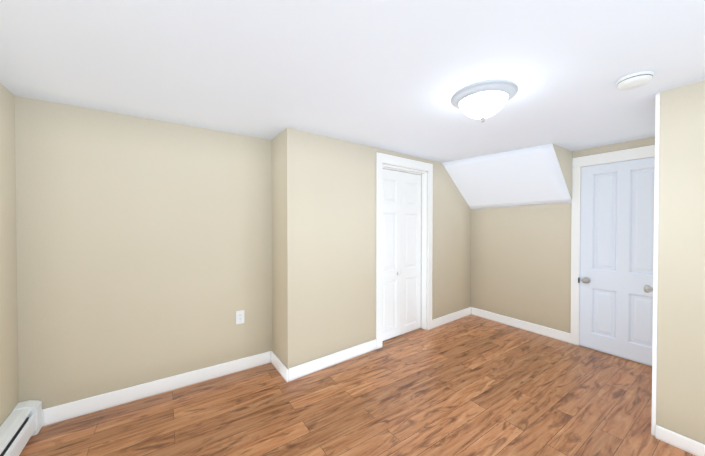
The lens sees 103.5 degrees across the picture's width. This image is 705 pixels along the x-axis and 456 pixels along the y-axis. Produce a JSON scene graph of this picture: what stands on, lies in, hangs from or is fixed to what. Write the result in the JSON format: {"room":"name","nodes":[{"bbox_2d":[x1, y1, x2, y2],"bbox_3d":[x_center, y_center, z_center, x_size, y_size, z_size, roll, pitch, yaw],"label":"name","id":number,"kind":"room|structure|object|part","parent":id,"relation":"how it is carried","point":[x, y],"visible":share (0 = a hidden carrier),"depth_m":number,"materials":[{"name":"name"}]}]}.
{"room":"empty bedroom","nodes":[
{"label":"empty bedroom","id":0,"kind":"room"},
{"bbox_2d":[0,83,18,425],"bbox_3d":[-1.053,0.272,-0.013,0.100,2.290,4.530,0,1,-34],"label":"wall","id":1,"kind":"structure","parent":0,"point":[9,391],"depth_m":1.79,"materials":[{"name":"beige paint"}]},
{"bbox_2d":[15,96,271,408],"bbox_3d":[-1.627,0.244,2.395,1.850,2.290,0.100,0,1,-34],"label":"wall","id":2,"kind":"structure","parent":0,"point":[144,250],"depth_m":2.23,"materials":[{"name":"beige paint"}]},
{"bbox_2d":[42,351,270,425],"bbox_3d":[-1.560,1.332,2.383,1.734,0.115,0.016,0,1,-34],"label":"baseboard","id":3,"kind":"structure","parent":2,"relation":"attached to","point":[62,412],"depth_m":2.28,"materials":[{"name":"white wood"}]},
{"bbox_2d":[236,310,243,323],"bbox_3d":[-1.089,0.866,2.700,0.078,0.128,0.008,0,1,-34],"label":"electrical outlet","id":4,"kind":"object","parent":2,"relation":"attached to","point":[239,317],"visible":1,"depth_m":2.70,"materials":[{"name":"white plastic"}]},
{"bbox_2d":[0,0,704,162],"bbox_3d":[0.972,-0.940,1.406,5.060,0.100,4.630,0,1,-34],"label":"ceiling","id":5,"kind":"structure","parent":0,"point":[392,75],"depth_m":1.51,"materials":[{"name":"white paint"}]},
{"bbox_2d":[451,79,517,121],"bbox_3d":[0.866,-0.799,1.849,0.404,0.190,0.404,0,1,-34],"label":"ceiling light","id":6,"kind":"object","parent":5,"relation":"attached to","point":[482,100],"visible":1,"depth_m":1.75,"materials":[{"name":"white glass"}]},
{"bbox_3d":[0.866,-0.789,1.849,0.298,0.108,0.298,0,1,-34],"label":"glass","id":7,"kind":"part","parent":6,"relation":"part of","materials":[{"name":"white glass"}]},
{"bbox_2d":[616,71,653,89],"bbox_3d":[1.675,-0.867,1.653,0.160,0.049,0.160,0,1,-34],"label":"smoke detector","id":8,"kind":"object","parent":5,"relation":"attached to","point":[635,80],"visible":1,"depth_m":1.62,"materials":[{"name":"white plastic"}]},
{"bbox_2d":[19,314,695,455],"bbox_3d":[0.972,1.450,1.433,5.060,0.100,4.630,0,1,-34],"label":"floor","id":9,"kind":"structure","parent":0,"point":[471,385],"depth_m":2.13,"materials":[{"name":"brown wood"}]},
{"bbox_2d":[0,400,41,455],"bbox_3d":[-1.702,1.300,1.150,0.107,0.207,1.864,0,1,-34],"label":"heater","id":10,"kind":"object","parent":9,"relation":"on","point":[21,425],"visible":1,"depth_m":1.74,"materials":[{"name":"metal"}]},
{"bbox_2d":[271,128,470,368],"bbox_3d":[0.653,0.229,3.673,3.360,2.290,0.540,0,1,-34],"label":"wall","id":11,"kind":"structure","parent":0,"point":[323,246],"depth_m":2.82,"materials":[{"name":"beige paint"}]},
{"bbox_2d":[271,351,287,381],"bbox_3d":[-0.712,1.328,2.691,0.016,0.115,0.456,0,1,-34],"label":"baseboard","id":12,"kind":"structure","parent":11,"relation":"attached to","point":[280,366],"depth_m":2.65,"materials":[{"name":"white wood"}]},
{"bbox_2d":[288,339,375,381],"bbox_3d":[-0.157,1.327,2.842,1.071,0.115,0.016,-1,1,-38],"label":"baseboard","id":13,"kind":"structure","parent":11,"relation":"attached to","point":[306,368],"depth_m":2.77,"materials":[{"name":"white wood"}]},
{"bbox_2d":[382,169,400,340],"bbox_3d":[0.445,0.328,3.430,0.405,2.082,0.028,-1,1,-38],"label":"closet door leaf","id":14,"kind":"structure","parent":11,"relation":"in","point":[391,312],"depth_m":3.45,"materials":[{"name":"white wood"}]},
{"bbox_2d":[383,166,421,174],"bbox_3d":[0.607,-0.731,3.541,0.818,0.022,0.035,-1,1,-38],"label":"trim","id":15,"kind":"structure","parent":11,"relation":"attached to","point":[400,170],"depth_m":3.54,"materials":[{"name":"white wood"}]},
{"bbox_2d":[376,152,432,348],"bbox_3d":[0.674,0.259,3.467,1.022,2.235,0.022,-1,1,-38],"label":"trim","id":16,"kind":"structure","parent":11,"relation":"attached to","point":[381,158],"depth_m":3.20,"materials":[{"name":"white wood"}]},
{"bbox_2d":[401,172,420,334],"bbox_3d":[0.767,0.325,3.679,0.405,2.082,0.028,-1,1,-38],"label":"closet door leaf","id":17,"kind":"structure","parent":11,"relation":"in","point":[410,252],"depth_m":3.67,"materials":[{"name":"white wood"}]},
{"bbox_2d":[432,307,470,328],"bbox_3d":[1.473,1.312,4.100,1.002,0.115,0.016,-1,1,-38],"label":"baseboard","id":18,"kind":"structure","parent":11,"relation":"attached to","point":[442,320],"depth_m":4.06,"materials":[{"name":"white wood"}]},
{"bbox_2d":[381,149,426,169],"bbox_3d":[0.621,-0.834,3.522,0.842,0.160,0.150,-1,1,-38],"label":"wall","id":19,"kind":"structure","parent":0,"point":[383,151],"depth_m":3.43,"materials":[{"name":"beige paint"}]},
{"bbox_2d":[442,143,572,208],"bbox_3d":[1.887,-0.601,3.675,0.804,0.630,1.425,0,1,-34],"label":"ceiling","id":20,"kind":"structure","parent":0,"point":[538,175],"depth_m":3.51,"materials":[{"name":"white paint"}]},
{"bbox_2d":[471,137,654,364],"bbox_3d":[2.497,0.230,3.591,0.100,2.290,2.365,0,1,-34],"label":"wall","id":21,"kind":"structure","parent":0,"point":[520,262],"depth_m":3.73,"materials":[{"name":"beige paint"}]},
{"bbox_2d":[471,307,570,342],"bbox_3d":[2.241,1.315,3.877,0.016,0.115,1.325,0,1,-34],"label":"baseboard","id":22,"kind":"structure","parent":21,"relation":"attached to","point":[542,330],"depth_m":3.75,"materials":[{"name":"white wood"}]},
{"bbox_2d":[570,145,654,345],"bbox_3d":[2.860,0.280,2.946,0.022,2.205,0.890,0,1,-34],"label":"door frame","id":23,"kind":"structure","parent":21,"relation":"attached to","point":[578,163],"depth_m":3.25,"materials":[{"name":"white wood"}]},
{"bbox_2d":[579,157,654,365],"bbox_3d":[2.833,0.336,2.924,0.087,2.078,0.728,0,1,-34],"label":"door","id":24,"kind":"structure","parent":21,"relation":"in","point":[616,247],"depth_m":2.97,"materials":[{"name":"white wood"}]},
{"bbox_2d":[656,80,704,443],"bbox_3d":[3.196,0.256,1.383,1.420,2.290,2.075,0,1,-34],"label":"wall","id":25,"kind":"structure","parent":0,"point":[680,402],"depth_m":1.76,"materials":[{"name":"beige paint"}]},
{"bbox_2d":[651,93,659,435],"bbox_3d":[2.051,0.250,1.873,0.075,2.290,0.022,0,1,-34],"label":"door frame","id":26,"kind":"structure","parent":25,"relation":"attached to","point":[655,260],"depth_m":1.85,"materials":[{"name":"white wood"}]},
{"bbox_2d":[655,425,704,455],"bbox_3d":[2.573,1.362,1.034,0.016,0.085,1.975,0,1,-34],"label":"baseboard","id":27,"kind":"structure","parent":25,"relation":"attached to","point":[687,444],"depth_m":1.76,"materials":[{"name":"white wood"}]},
{"bbox_3d":[2.400,0.374,2.109,0.760,2.020,0.012,0,1,-34],"label":"entry door","id":28,"kind":"structure","parent":25,"relation":"in","visible":0},
{"bbox_2d":[644,285,652,292],"bbox_3d":[2.116,0.434,1.968,0.068,0.068,0.073,0,1,-34],"label":"door knob","id":29,"kind":"object","parent":28,"relation":"attached to","point":[648,288],"depth_m":1.97,"materials":[{"name":"silver metal"}]}
]}

